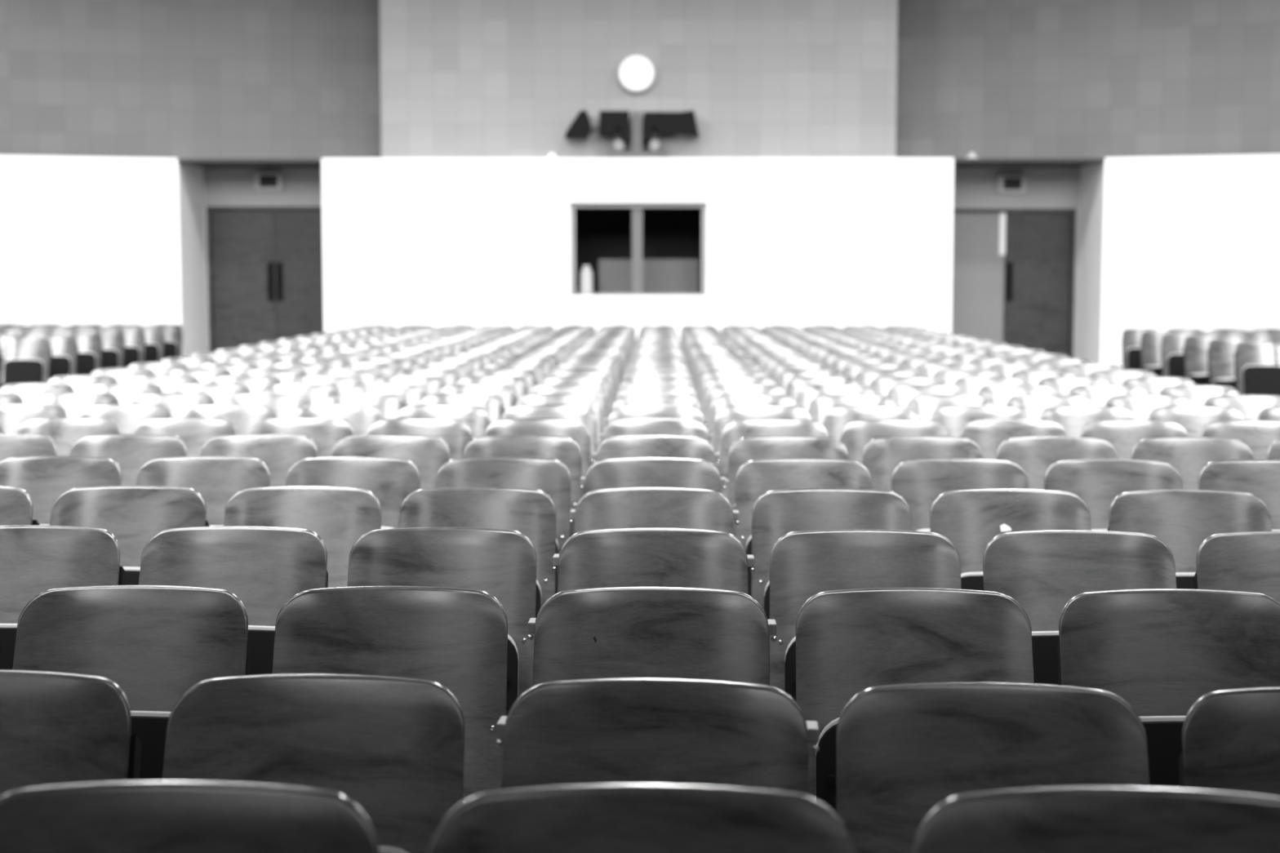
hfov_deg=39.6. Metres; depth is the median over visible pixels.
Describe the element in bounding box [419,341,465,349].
chair
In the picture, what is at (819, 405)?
chair
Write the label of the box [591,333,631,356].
chair
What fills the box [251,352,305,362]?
chair
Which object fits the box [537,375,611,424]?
chair
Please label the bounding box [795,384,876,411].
chair
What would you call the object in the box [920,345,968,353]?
chair
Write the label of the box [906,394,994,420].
chair
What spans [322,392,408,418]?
chair
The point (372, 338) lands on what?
chair
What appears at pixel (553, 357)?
chair
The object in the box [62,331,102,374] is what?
chair
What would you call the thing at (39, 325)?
chair
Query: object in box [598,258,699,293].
desk
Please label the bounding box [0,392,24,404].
chair
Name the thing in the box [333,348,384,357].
chair
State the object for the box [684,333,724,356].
chair
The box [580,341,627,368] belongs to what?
chair
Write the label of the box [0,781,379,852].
chair
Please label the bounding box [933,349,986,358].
chair
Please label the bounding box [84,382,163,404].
chair
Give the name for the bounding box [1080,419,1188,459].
chair
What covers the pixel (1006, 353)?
chair
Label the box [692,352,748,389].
chair
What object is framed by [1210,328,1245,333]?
chair
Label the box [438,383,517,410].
chair
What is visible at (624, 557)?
chair
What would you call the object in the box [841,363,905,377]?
chair
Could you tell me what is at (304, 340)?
chair
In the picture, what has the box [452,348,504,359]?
chair
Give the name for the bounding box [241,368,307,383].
chair
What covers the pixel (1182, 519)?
chair
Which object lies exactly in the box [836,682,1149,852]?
chair
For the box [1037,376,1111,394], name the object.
chair
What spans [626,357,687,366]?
chair
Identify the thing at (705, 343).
chair
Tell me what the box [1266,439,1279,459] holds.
chair
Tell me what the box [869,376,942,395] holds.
chair
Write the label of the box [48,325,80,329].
chair
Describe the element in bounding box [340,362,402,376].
chair
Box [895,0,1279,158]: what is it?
wall
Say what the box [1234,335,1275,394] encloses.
chair
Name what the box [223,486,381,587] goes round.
chair
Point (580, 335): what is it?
chair
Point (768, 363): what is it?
chair
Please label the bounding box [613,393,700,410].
chair
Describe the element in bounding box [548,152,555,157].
floodlight
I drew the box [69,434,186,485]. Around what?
chair
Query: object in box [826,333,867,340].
chair
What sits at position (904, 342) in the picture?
chair
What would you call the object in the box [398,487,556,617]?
chair
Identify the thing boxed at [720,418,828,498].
chair
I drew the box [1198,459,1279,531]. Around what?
chair
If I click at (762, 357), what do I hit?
chair
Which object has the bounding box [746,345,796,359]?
chair
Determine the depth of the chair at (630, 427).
7.52 m
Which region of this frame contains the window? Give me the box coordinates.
[568,202,708,298]
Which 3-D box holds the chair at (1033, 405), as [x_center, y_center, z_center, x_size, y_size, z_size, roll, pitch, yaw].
[2.083,0.253,9.033,0.455,0.823,0.400,0,5,1]
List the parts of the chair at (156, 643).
backrest, seat, leg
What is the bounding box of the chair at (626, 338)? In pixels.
[587,335,631,358]
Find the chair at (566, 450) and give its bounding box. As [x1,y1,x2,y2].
[462,435,582,536]
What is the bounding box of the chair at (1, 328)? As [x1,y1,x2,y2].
[0,327,16,330]
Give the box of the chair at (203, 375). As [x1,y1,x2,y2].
[165,368,231,383]
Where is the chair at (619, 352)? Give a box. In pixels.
[571,348,624,380]
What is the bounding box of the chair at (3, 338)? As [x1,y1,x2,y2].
[0,333,27,387]
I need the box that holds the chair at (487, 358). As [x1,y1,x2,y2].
[440,352,495,365]
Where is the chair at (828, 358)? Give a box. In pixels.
[820,352,876,365]
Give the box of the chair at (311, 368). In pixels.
[269,362,330,375]
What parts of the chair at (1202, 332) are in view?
backrest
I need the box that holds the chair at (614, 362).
[560,357,620,392]
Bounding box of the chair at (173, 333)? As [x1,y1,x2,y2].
[149,324,182,358]
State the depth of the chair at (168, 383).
10.84 m
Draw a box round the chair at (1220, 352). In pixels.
[1207,337,1252,387]
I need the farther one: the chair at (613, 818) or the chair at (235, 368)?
the chair at (235, 368)
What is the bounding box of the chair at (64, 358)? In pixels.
[36,333,78,378]
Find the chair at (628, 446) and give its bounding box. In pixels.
[591,435,719,466]
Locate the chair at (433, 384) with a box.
[373,375,445,394]
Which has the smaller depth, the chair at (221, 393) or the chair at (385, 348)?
the chair at (221, 393)
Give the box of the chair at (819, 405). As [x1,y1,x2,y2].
[808,393,896,424]
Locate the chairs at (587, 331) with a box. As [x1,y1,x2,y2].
[324,324,949,353]
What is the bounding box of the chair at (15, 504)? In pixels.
[0,486,39,525]
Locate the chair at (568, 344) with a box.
[526,341,573,355]
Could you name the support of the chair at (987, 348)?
on the floor
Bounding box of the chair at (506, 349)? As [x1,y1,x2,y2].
[463,344,512,355]
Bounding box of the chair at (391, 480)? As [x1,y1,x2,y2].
[285,457,420,528]
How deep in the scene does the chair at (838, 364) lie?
13.13 m
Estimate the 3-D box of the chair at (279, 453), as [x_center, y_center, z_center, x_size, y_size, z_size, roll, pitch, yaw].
[-1.444,0.449,6.718,0.455,0.823,0.400,0,5,2]
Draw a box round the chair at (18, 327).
[8,325,39,329]
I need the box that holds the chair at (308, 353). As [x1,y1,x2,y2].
[273,348,324,357]
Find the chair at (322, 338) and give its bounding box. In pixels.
[294,335,335,341]
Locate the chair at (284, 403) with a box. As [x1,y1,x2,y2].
[226,392,311,417]
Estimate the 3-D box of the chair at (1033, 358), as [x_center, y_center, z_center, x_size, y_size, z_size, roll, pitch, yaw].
[3.134,-0.154,13.848,0.455,0.823,0.400,0,5,2]
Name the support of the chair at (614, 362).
on the floor
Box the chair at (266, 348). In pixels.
[238,344,284,352]
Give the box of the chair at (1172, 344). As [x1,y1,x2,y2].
[1160,333,1204,385]
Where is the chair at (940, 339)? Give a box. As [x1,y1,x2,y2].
[934,336,976,342]
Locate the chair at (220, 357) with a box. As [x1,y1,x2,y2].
[188,351,242,362]
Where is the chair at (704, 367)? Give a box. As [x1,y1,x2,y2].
[697,363,761,402]
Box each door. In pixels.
[206,206,324,352]
[951,208,1075,358]
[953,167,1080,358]
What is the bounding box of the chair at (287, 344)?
[258,341,302,348]
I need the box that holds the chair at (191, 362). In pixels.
[160,356,217,368]
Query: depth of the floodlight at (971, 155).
23.37 m
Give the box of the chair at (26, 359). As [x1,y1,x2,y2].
[1,337,52,386]
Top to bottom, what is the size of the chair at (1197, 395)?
0.823 m
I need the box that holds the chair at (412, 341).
[379,337,422,345]
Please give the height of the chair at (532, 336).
0.823 m
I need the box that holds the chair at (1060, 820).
[911,786,1279,852]
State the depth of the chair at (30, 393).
10.05 m
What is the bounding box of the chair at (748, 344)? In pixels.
[742,341,789,355]
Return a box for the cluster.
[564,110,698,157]
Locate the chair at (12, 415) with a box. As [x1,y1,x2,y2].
[0,403,67,434]
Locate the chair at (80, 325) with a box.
[70,324,102,327]
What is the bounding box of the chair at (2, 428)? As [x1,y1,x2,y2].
[0,421,4,433]
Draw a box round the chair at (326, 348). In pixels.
[293,344,341,352]
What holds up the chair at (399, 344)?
on the floor
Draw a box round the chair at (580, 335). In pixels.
[543,333,584,343]
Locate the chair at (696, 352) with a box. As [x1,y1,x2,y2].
[690,348,744,381]
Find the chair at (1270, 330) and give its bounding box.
[1253,328,1279,333]
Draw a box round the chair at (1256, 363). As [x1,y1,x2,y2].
[1234,341,1279,395]
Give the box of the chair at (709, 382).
[702,376,777,425]
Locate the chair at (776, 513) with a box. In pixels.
[751,488,911,619]
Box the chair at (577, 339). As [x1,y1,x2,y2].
[538,335,581,346]
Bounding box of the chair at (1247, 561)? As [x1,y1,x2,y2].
[1192,531,1279,602]
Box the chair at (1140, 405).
[1104,394,1192,420]
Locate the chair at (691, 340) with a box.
[686,338,732,363]
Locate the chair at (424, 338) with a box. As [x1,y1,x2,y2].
[392,335,433,342]
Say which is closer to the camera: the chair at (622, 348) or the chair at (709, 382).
the chair at (709, 382)
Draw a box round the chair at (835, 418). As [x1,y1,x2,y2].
[822,404,919,440]
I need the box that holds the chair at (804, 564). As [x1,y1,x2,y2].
[768,528,961,702]
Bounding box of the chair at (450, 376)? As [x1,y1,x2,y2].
[393,368,461,385]
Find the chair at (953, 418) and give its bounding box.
[930,405,1027,437]
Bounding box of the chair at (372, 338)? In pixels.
[343,335,383,342]
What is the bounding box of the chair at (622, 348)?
[576,344,626,373]
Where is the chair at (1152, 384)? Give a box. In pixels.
[1120,376,1195,394]
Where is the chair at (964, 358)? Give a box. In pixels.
[950,353,1004,364]
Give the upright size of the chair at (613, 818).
0.823 m
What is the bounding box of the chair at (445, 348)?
[406,344,455,353]
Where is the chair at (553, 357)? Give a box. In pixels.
[503,352,558,369]
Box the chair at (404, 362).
[360,356,417,368]
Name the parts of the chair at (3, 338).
backrest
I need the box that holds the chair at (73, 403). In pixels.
[34,392,119,417]
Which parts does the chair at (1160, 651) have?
leg, seat, backrest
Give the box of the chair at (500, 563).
[346,527,536,715]
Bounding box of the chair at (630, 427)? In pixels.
[599,418,713,443]
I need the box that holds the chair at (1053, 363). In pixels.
[1035,358,1094,369]
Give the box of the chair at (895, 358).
[885,353,941,364]
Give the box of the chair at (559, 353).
[511,348,564,364]
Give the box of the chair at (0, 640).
[0,640,1,666]
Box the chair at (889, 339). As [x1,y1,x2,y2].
[884,335,926,342]
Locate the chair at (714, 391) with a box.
[706,384,786,442]
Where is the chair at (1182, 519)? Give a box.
[1107,489,1271,588]
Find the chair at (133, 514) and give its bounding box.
[49,485,209,585]
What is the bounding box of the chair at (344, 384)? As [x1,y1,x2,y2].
[291,375,364,393]
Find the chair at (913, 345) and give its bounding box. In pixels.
[906,342,952,349]
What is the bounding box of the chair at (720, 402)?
[710,393,798,450]
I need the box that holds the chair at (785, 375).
[777,368,845,391]
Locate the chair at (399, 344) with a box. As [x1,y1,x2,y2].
[365,341,410,348]
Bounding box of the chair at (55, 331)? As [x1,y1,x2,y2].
[42,329,79,334]
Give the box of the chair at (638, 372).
[622,368,691,380]
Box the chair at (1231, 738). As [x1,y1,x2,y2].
[1178,687,1279,797]
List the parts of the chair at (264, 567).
backrest, seat, leg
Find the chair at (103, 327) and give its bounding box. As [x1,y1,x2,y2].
[89,325,121,329]
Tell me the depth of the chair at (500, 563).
4.24 m
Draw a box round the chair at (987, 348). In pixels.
[977,345,1026,353]
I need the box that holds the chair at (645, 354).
[629,352,685,360]
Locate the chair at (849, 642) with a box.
[795,587,1034,814]
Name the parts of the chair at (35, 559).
seat, backrest, leg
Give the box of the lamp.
[968,151,975,158]
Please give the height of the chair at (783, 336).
0.823 m
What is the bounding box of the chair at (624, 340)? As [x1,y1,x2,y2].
[583,337,629,363]
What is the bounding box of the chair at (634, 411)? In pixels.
[604,404,707,426]
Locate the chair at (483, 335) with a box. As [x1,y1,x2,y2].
[450,333,490,340]
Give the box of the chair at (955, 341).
[947,338,991,346]
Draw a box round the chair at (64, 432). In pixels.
[16,417,120,456]
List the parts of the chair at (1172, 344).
leg, seat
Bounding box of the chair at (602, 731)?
[495,678,819,795]
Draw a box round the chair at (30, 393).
[0,382,75,403]
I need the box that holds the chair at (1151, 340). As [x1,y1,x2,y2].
[1140,330,1178,373]
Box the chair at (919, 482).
[891,458,1028,532]
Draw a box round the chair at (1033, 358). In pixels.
[1013,353,1069,364]
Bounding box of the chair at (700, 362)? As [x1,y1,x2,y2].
[694,357,755,394]
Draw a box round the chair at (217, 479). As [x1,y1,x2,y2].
[135,456,270,526]
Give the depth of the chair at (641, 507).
5.05 m
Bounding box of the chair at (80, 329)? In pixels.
[66,327,101,332]
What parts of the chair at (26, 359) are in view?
seat, leg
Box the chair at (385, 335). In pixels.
[356,333,395,338]
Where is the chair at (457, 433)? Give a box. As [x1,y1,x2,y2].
[366,417,472,460]
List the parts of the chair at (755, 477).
backrest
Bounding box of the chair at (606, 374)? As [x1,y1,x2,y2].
[546,368,614,411]
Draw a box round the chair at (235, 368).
[198,362,259,375]
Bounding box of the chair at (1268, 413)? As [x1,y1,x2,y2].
[1257,406,1279,420]
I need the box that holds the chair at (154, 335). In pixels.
[130,325,164,362]
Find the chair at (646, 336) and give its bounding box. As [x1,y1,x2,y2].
[635,335,679,341]
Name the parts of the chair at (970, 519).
seat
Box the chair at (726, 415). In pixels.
[715,404,811,476]
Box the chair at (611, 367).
[554,362,617,400]
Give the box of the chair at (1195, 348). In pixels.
[1182,335,1225,382]
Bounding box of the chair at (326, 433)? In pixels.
[249,417,354,457]
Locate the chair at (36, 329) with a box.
[24,327,58,332]
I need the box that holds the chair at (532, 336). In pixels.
[497,333,537,342]
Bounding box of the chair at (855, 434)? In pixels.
[840,418,947,464]
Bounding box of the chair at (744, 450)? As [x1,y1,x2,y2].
[728,435,848,536]
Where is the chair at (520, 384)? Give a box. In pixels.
[455,375,528,399]
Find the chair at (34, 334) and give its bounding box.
[16,331,54,337]
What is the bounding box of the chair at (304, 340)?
[277,337,319,344]
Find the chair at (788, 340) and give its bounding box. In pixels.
[784,335,826,345]
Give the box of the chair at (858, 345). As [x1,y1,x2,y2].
[851,342,898,350]
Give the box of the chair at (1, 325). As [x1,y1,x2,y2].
[0,324,22,327]
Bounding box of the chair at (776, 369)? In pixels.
[768,363,833,384]
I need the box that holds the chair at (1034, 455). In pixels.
[996,436,1117,489]
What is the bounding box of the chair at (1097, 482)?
[1044,459,1182,530]
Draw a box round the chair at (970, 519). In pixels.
[929,488,1091,591]
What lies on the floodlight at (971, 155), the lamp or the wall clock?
the lamp
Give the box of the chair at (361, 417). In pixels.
[289,404,384,435]
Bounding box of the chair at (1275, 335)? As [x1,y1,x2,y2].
[1257,333,1279,337]
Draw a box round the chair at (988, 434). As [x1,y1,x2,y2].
[960,419,1067,460]
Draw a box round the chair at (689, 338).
[684,335,728,362]
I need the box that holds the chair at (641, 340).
[635,338,680,344]
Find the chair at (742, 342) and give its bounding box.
[737,338,782,351]
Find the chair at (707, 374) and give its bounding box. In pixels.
[699,368,768,412]
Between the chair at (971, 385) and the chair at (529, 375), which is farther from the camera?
the chair at (529, 375)
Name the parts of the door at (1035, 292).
edge plate, handle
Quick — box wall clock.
[617,53,655,93]
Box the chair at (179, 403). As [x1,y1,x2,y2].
[130,392,215,417]
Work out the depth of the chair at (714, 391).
9.93 m
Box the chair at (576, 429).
[484,417,590,497]
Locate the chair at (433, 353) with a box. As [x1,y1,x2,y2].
[392,348,444,358]
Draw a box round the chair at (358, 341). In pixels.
[328,337,371,345]
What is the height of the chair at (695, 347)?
0.823 m
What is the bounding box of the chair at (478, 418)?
[395,404,490,439]
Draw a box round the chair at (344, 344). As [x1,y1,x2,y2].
[311,341,356,348]
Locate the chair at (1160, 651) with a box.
[1057,588,1279,788]
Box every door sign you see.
[254,172,283,191]
[996,174,1026,193]
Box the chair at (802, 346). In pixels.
[796,342,844,352]
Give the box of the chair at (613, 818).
[427,783,856,852]
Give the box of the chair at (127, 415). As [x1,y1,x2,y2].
[79,403,173,434]
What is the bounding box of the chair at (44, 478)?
[0,456,121,525]
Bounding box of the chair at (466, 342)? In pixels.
[431,337,474,346]
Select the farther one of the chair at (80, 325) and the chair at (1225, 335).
the chair at (80, 325)
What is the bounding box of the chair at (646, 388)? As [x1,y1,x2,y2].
[616,383,697,398]
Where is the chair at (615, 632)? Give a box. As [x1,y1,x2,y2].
[527,586,777,686]
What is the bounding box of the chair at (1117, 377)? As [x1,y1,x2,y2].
[1088,369,1156,385]
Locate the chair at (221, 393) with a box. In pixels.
[173,382,251,404]
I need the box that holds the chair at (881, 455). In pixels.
[862,436,982,491]
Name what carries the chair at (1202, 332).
on the floor
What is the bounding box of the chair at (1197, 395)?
[1159,385,1239,405]
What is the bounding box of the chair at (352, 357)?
[314,352,368,363]
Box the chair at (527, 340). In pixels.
[489,335,532,344]
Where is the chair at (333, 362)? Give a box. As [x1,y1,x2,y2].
[293,356,351,368]
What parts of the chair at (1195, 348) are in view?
leg, seat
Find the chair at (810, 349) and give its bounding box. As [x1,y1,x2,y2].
[804,345,853,355]
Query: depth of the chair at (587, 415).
8.34 m
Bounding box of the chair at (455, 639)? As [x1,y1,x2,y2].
[271,586,507,800]
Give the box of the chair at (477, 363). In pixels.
[426,357,484,371]
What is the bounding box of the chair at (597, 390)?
[527,383,607,433]
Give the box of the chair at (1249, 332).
[1232,330,1269,335]
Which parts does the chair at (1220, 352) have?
leg, seat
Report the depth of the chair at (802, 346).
16.36 m
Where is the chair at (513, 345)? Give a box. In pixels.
[472,341,519,351]
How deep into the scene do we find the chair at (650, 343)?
16.41 m
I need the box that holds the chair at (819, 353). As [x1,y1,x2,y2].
[811,348,864,360]
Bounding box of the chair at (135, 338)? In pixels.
[109,327,146,368]
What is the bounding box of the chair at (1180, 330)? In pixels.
[1166,328,1201,333]
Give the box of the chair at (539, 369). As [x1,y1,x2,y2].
[482,362,546,382]
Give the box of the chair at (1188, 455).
[1131,437,1253,489]
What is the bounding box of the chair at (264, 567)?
[138,526,328,675]
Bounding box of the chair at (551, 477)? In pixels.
[435,457,571,594]
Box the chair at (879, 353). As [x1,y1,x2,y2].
[872,348,924,359]
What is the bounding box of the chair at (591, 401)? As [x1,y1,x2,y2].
[515,393,602,447]
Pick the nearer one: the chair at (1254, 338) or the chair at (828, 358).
the chair at (828, 358)
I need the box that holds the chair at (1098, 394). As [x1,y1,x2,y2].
[1067,384,1148,406]
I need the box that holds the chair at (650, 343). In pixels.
[633,341,681,348]
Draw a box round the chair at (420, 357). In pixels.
[377,352,431,363]
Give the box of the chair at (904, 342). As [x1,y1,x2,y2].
[895,338,938,346]
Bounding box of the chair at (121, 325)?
[109,324,141,327]
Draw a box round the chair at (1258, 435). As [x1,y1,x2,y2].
[1200,420,1279,459]
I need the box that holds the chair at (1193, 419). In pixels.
[1147,405,1245,437]
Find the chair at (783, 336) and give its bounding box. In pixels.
[778,333,819,342]
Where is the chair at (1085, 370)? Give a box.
[1061,363,1124,377]
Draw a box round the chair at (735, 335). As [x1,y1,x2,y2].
[731,333,772,344]
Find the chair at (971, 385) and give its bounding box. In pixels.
[953,376,1026,395]
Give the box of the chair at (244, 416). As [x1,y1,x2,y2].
[183,404,278,435]
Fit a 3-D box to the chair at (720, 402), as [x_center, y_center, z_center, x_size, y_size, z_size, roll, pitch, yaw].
[0.583,0.249,9.079,0.455,0.823,0.400,0,5,2]
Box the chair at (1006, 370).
[987,363,1051,377]
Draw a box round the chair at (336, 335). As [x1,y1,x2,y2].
[310,333,348,338]
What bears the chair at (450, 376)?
on the floor
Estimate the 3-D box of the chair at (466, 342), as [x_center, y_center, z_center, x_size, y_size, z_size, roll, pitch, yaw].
[-1.827,-0.441,17.232,0.455,0.823,0.400,0,5,2]
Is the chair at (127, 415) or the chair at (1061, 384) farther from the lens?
the chair at (1061, 384)
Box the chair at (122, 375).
[90,368,155,382]
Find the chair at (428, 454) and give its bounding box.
[331,435,449,488]
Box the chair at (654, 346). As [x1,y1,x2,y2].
[631,344,683,352]
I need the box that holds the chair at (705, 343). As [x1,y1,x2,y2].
[687,341,735,368]
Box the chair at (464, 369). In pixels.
[411,362,473,377]
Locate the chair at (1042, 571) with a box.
[982,529,1176,685]
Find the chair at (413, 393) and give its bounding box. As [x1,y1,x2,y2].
[350,383,428,405]
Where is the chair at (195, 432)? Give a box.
[133,417,237,456]
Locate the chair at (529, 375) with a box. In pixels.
[470,368,537,391]
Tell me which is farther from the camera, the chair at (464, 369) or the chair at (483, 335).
the chair at (483, 335)
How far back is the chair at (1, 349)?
17.67 m
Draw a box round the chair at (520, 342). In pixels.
[482,337,526,348]
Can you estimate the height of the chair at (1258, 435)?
0.823 m
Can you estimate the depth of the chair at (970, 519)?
5.01 m
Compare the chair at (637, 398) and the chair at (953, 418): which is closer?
the chair at (953, 418)
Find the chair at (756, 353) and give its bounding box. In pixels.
[751,348,804,364]
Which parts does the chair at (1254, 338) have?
backrest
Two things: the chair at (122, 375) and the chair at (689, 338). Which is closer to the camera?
the chair at (122, 375)
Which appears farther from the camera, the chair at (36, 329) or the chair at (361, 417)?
the chair at (36, 329)
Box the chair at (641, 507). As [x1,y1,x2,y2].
[569,487,739,535]
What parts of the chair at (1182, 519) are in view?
seat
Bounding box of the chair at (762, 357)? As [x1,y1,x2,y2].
[756,352,813,370]
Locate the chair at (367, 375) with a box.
[317,368,383,384]
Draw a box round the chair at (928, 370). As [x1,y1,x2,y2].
[915,363,977,377]
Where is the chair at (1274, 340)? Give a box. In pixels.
[1261,337,1279,342]
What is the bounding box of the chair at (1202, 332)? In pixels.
[1187,330,1224,385]
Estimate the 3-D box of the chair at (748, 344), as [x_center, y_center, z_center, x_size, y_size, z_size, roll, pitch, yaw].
[1.163,-0.365,16.332,0.455,0.823,0.400,0,5,2]
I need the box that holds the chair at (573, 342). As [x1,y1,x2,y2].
[533,337,577,350]
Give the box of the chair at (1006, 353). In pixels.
[995,349,1046,358]
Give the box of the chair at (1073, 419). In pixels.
[1039,405,1136,437]
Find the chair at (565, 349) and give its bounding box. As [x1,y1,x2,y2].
[519,344,568,359]
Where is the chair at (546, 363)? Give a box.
[493,357,552,376]
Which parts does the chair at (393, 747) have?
seat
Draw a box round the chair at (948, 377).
[933,368,1000,385]
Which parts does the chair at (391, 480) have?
seat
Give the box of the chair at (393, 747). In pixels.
[162,674,465,852]
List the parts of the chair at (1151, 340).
leg, seat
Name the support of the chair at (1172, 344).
on the floor
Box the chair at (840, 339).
[834,335,876,343]
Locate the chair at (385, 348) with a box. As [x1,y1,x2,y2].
[350,344,398,353]
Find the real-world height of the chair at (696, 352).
0.823 m
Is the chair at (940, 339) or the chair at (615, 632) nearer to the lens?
the chair at (615, 632)
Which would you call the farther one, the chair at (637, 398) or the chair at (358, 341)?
the chair at (358, 341)
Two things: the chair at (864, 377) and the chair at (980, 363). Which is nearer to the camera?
the chair at (864, 377)
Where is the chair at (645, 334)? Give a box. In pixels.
[636,333,679,338]
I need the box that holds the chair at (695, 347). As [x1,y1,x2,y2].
[688,345,739,374]
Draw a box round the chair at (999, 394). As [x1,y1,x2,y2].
[977,384,1057,406]
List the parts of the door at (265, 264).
handle, handle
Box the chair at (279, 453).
[200,434,317,487]
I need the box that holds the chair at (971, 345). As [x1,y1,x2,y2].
[961,342,1008,349]
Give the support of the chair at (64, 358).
on the floor
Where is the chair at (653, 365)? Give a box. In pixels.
[625,362,689,373]
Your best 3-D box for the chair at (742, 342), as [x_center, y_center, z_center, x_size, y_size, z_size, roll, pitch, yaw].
[1.170,-0.433,17.139,0.455,0.823,0.400,0,5,2]
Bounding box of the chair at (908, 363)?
[899,357,958,370]
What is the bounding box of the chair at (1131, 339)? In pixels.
[1121,328,1161,377]
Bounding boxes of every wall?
[0,0,381,158]
[0,155,207,356]
[203,168,322,352]
[321,157,954,340]
[379,0,897,158]
[575,207,702,293]
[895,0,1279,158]
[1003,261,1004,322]
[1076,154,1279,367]
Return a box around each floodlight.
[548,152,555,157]
[965,151,977,158]
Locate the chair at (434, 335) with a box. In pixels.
[404,333,442,338]
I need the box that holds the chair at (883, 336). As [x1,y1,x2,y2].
[875,333,915,339]
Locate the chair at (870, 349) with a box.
[862,345,911,354]
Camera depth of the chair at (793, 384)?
10.72 m
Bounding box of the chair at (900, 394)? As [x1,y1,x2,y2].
[886,384,966,406]
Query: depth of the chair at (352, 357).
14.06 m
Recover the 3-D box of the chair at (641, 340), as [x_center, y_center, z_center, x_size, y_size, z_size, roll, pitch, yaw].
[0.171,-0.436,17.170,0.455,0.823,0.400,0,5,2]
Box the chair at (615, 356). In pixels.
[566,352,622,383]
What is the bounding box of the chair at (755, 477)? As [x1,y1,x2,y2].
[734,457,872,595]
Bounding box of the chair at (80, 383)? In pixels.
[47,374,118,392]
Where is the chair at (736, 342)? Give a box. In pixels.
[734,335,777,346]
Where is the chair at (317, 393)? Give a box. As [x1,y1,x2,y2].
[261,382,340,404]
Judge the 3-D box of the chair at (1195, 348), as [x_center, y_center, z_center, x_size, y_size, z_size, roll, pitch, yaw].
[5.747,-0.500,17.934,0.455,0.823,0.610,0,5,0]
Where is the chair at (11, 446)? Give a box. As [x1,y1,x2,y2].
[0,433,57,461]
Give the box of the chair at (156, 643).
[12,585,251,781]
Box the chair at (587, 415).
[501,404,597,466]
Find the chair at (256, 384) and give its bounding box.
[209,375,281,392]
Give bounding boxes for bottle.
[579,265,593,293]
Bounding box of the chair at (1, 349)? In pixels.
[0,346,2,387]
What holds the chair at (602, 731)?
on the floor
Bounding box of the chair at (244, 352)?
[214,347,264,357]
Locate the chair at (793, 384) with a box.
[786,376,860,399]
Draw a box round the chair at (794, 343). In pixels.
[790,338,835,348]
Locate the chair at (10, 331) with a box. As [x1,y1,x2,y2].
[0,329,34,334]
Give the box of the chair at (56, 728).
[0,670,141,795]
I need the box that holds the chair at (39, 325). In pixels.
[31,324,62,327]
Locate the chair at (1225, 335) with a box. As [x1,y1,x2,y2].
[1209,333,1248,337]
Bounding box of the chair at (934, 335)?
[923,333,962,339]
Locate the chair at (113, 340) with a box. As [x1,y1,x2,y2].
[86,329,124,368]
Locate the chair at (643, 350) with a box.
[631,348,684,355]
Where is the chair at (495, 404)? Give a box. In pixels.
[418,392,505,422]
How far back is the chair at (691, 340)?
17.20 m
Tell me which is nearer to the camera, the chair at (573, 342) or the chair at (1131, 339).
the chair at (573, 342)
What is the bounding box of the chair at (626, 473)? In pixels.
[580,457,725,494]
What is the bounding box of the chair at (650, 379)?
[619,375,693,388]
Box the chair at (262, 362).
[226,356,283,368]
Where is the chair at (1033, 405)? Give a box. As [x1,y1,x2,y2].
[1005,394,1093,420]
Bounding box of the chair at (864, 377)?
[854,368,923,386]
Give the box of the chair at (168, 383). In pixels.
[128,374,199,392]
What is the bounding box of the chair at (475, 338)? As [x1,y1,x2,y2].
[440,335,482,342]
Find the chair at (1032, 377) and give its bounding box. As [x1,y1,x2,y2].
[1010,369,1078,385]
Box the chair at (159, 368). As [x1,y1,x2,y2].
[127,362,188,374]
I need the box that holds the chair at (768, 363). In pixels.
[762,357,822,377]
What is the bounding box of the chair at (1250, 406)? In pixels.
[1203,394,1279,420]
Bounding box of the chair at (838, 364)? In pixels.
[830,357,889,371]
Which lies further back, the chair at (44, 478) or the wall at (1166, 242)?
the wall at (1166, 242)
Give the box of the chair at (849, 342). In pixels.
[842,338,887,346]
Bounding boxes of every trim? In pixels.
[177,158,321,168]
[953,157,1105,167]
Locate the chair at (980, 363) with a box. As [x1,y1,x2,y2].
[967,358,1026,369]
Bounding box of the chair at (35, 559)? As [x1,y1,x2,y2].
[0,524,125,670]
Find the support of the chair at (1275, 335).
on the floor
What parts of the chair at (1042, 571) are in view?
seat, backrest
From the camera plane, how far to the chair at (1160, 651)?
3.40 m
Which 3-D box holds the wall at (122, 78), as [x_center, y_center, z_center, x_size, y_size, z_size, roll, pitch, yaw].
[-7.772,-4.908,23.460,9.000,2.725,0.201,-2,5,-17]
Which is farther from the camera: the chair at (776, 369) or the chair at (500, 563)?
the chair at (776, 369)
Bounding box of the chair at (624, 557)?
[551,528,755,595]

